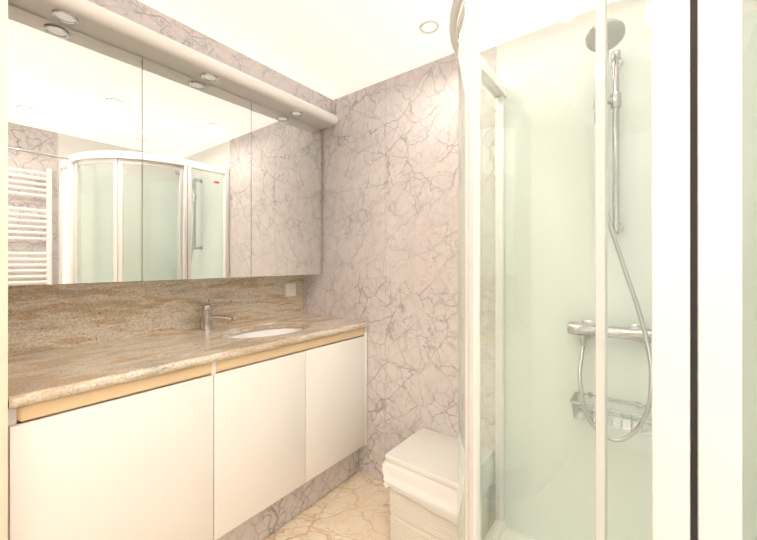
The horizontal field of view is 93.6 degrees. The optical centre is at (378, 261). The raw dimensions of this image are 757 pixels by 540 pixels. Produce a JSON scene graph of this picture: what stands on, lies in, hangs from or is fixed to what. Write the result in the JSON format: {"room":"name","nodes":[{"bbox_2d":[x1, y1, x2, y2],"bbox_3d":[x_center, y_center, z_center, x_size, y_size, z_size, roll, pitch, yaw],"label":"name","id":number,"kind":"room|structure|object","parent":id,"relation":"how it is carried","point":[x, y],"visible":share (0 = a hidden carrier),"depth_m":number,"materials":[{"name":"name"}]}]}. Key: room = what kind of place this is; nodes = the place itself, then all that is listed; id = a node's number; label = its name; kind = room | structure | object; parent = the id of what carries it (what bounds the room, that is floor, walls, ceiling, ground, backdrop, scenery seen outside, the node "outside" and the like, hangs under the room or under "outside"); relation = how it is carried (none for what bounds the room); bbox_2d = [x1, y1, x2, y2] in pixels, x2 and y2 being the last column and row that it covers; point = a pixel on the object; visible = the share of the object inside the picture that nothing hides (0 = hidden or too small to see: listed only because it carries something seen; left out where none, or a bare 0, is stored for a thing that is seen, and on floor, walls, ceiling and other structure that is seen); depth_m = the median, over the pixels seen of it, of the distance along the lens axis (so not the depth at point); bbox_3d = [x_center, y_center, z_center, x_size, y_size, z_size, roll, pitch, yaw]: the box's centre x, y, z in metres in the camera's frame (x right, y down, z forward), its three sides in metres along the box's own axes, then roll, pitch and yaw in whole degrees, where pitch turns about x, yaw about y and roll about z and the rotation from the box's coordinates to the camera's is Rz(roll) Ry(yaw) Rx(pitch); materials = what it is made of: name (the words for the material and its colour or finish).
{"room":"bathroom","nodes":[
{"label":"bathroom","id":0,"kind":"room"},
{"bbox_2d":[0,0,7,539],"bbox_3d":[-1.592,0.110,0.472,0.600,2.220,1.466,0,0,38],"label":"door frame","id":1,"kind":"structure","parent":0,"point":[3,269],"depth_m":0.86,"materials":[{"name":"beige paint"}]},
{"bbox_2d":[89,0,332,113],"bbox_3d":[-0.832,-0.952,1.716,0.290,0.095,1.434,0,0,38],"label":"wall","id":2,"kind":"structure","parent":0,"point":[141,13],"depth_m":1.58,"materials":[{"name":"stone"}]},
{"bbox_2d":[138,0,453,99],"bbox_3d":[-0.560,-1.050,0.584,2.500,0.100,3.100,0,0,38],"label":"ceiling","id":3,"kind":"structure","parent":0,"point":[333,49],"depth_m":1.56,"materials":[{"name":"white paint"}]},
{"bbox_2d":[419,20,439,33],"bbox_3d":[0.216,-0.999,1.513,0.086,0.009,0.086,0,0,38],"label":"recessed light","id":4,"kind":"object","parent":3,"relation":"in","point":[429,21],"visible":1,"depth_m":1.51,"materials":[{"name":"white metal"}]},
{"bbox_2d":[263,471,391,539],"bbox_3d":[-0.560,1.270,0.583,2.500,0.100,3.100,0,0,38],"label":"floor","id":5,"kind":"structure","parent":0,"point":[356,506],"depth_m":1.70,"materials":[{"name":"beige stone"}]},
{"bbox_2d":[8,313,369,539],"bbox_3d":[-0.709,0.779,1.622,0.571,0.878,1.426,0,0,38],"label":"bathroom vanity","id":6,"kind":"object","parent":5,"relation":"on","point":[252,430],"visible":1,"depth_m":1.28,"materials":[{"name":"white paint"}]},
{"bbox_2d":[199,300,232,330],"bbox_3d":[-0.815,0.266,1.776,0.166,0.147,0.053,0,0,0],"label":"faucet","id":7,"kind":"object","parent":6,"relation":"on","point":[208,318],"visible":1,"depth_m":1.76,"materials":[{"name":"grey metal"}]},
{"bbox_2d":[382,428,457,539],"bbox_3d":[0.268,1.029,1.566,0.394,0.378,0.352,0,0,38],"label":"laundry basket","id":8,"kind":"object","parent":5,"relation":"on","point":[420,471],"visible":0.65,"depth_m":1.48,"materials":[{"name":"plastic"}]},
{"bbox_2d":[449,0,756,539],"bbox_3d":[0.404,0.226,0.691,0.894,1.983,1.546,0,0,38],"label":"cabin","id":9,"kind":"object","parent":5,"relation":"on","point":[607,269],"visible":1,"depth_m":0.58,"materials":[{"name":"clear glass"}]},
{"bbox_2d":[303,53,457,482],"bbox_3d":[0.036,0.110,2.017,1.300,2.220,0.100,0,0,38],"label":"wall","id":10,"kind":"structure","parent":0,"point":[389,210],"depth_m":1.90,"materials":[{"name":"stone"}]},
{"bbox_3d":[-1.402,0.110,1.293,0.100,2.220,3.000,0,0,38],"label":"wall","id":11,"kind":"structure","parent":0,"visible":0},
{"bbox_2d":[8,0,147,285],"bbox_3d":[-1.168,-0.410,1.341,0.185,0.980,0.422,0,0,38],"label":"upper cabinet","id":12,"kind":"object","parent":11,"relation":"attached to","point":[137,152],"depth_m":1.28,"materials":[{"name":"white mirror"}]},
{"bbox_2d":[8,275,302,355],"bbox_3d":[-0.942,0.228,1.801,0.012,0.305,1.434,0,0,38],"label":"backsplash","id":13,"kind":"structure","parent":11,"relation":"attached to","point":[48,317],"depth_m":1.58,"materials":[{"name":"stone"}]},
{"bbox_2d":[285,283,295,296],"bbox_3d":[-0.562,0.180,2.275,0.012,0.082,0.082,0,0,38],"label":"electrical outlet","id":14,"kind":"object","parent":13,"relation":"attached to","point":[290,289],"visible":1,"depth_m":2.27,"materials":[{"name":"white plastic"}]},
{"bbox_2d":[148,40,255,280],"bbox_3d":[-0.887,-0.410,1.706,0.185,0.980,0.498,0,0,38],"label":"upper cabinet","id":15,"kind":"object","parent":11,"relation":"attached to","point":[202,119],"depth_m":1.63,"materials":[{"name":"white mirror"}]},
{"bbox_2d":[256,88,323,276],"bbox_3d":[-0.584,-0.410,2.101,0.185,0.980,0.498,0,0,38],"label":"upper cabinet","id":16,"kind":"object","parent":11,"relation":"attached to","point":[288,136],"depth_m":2.02,"materials":[{"name":"white mirror"}]}
]}

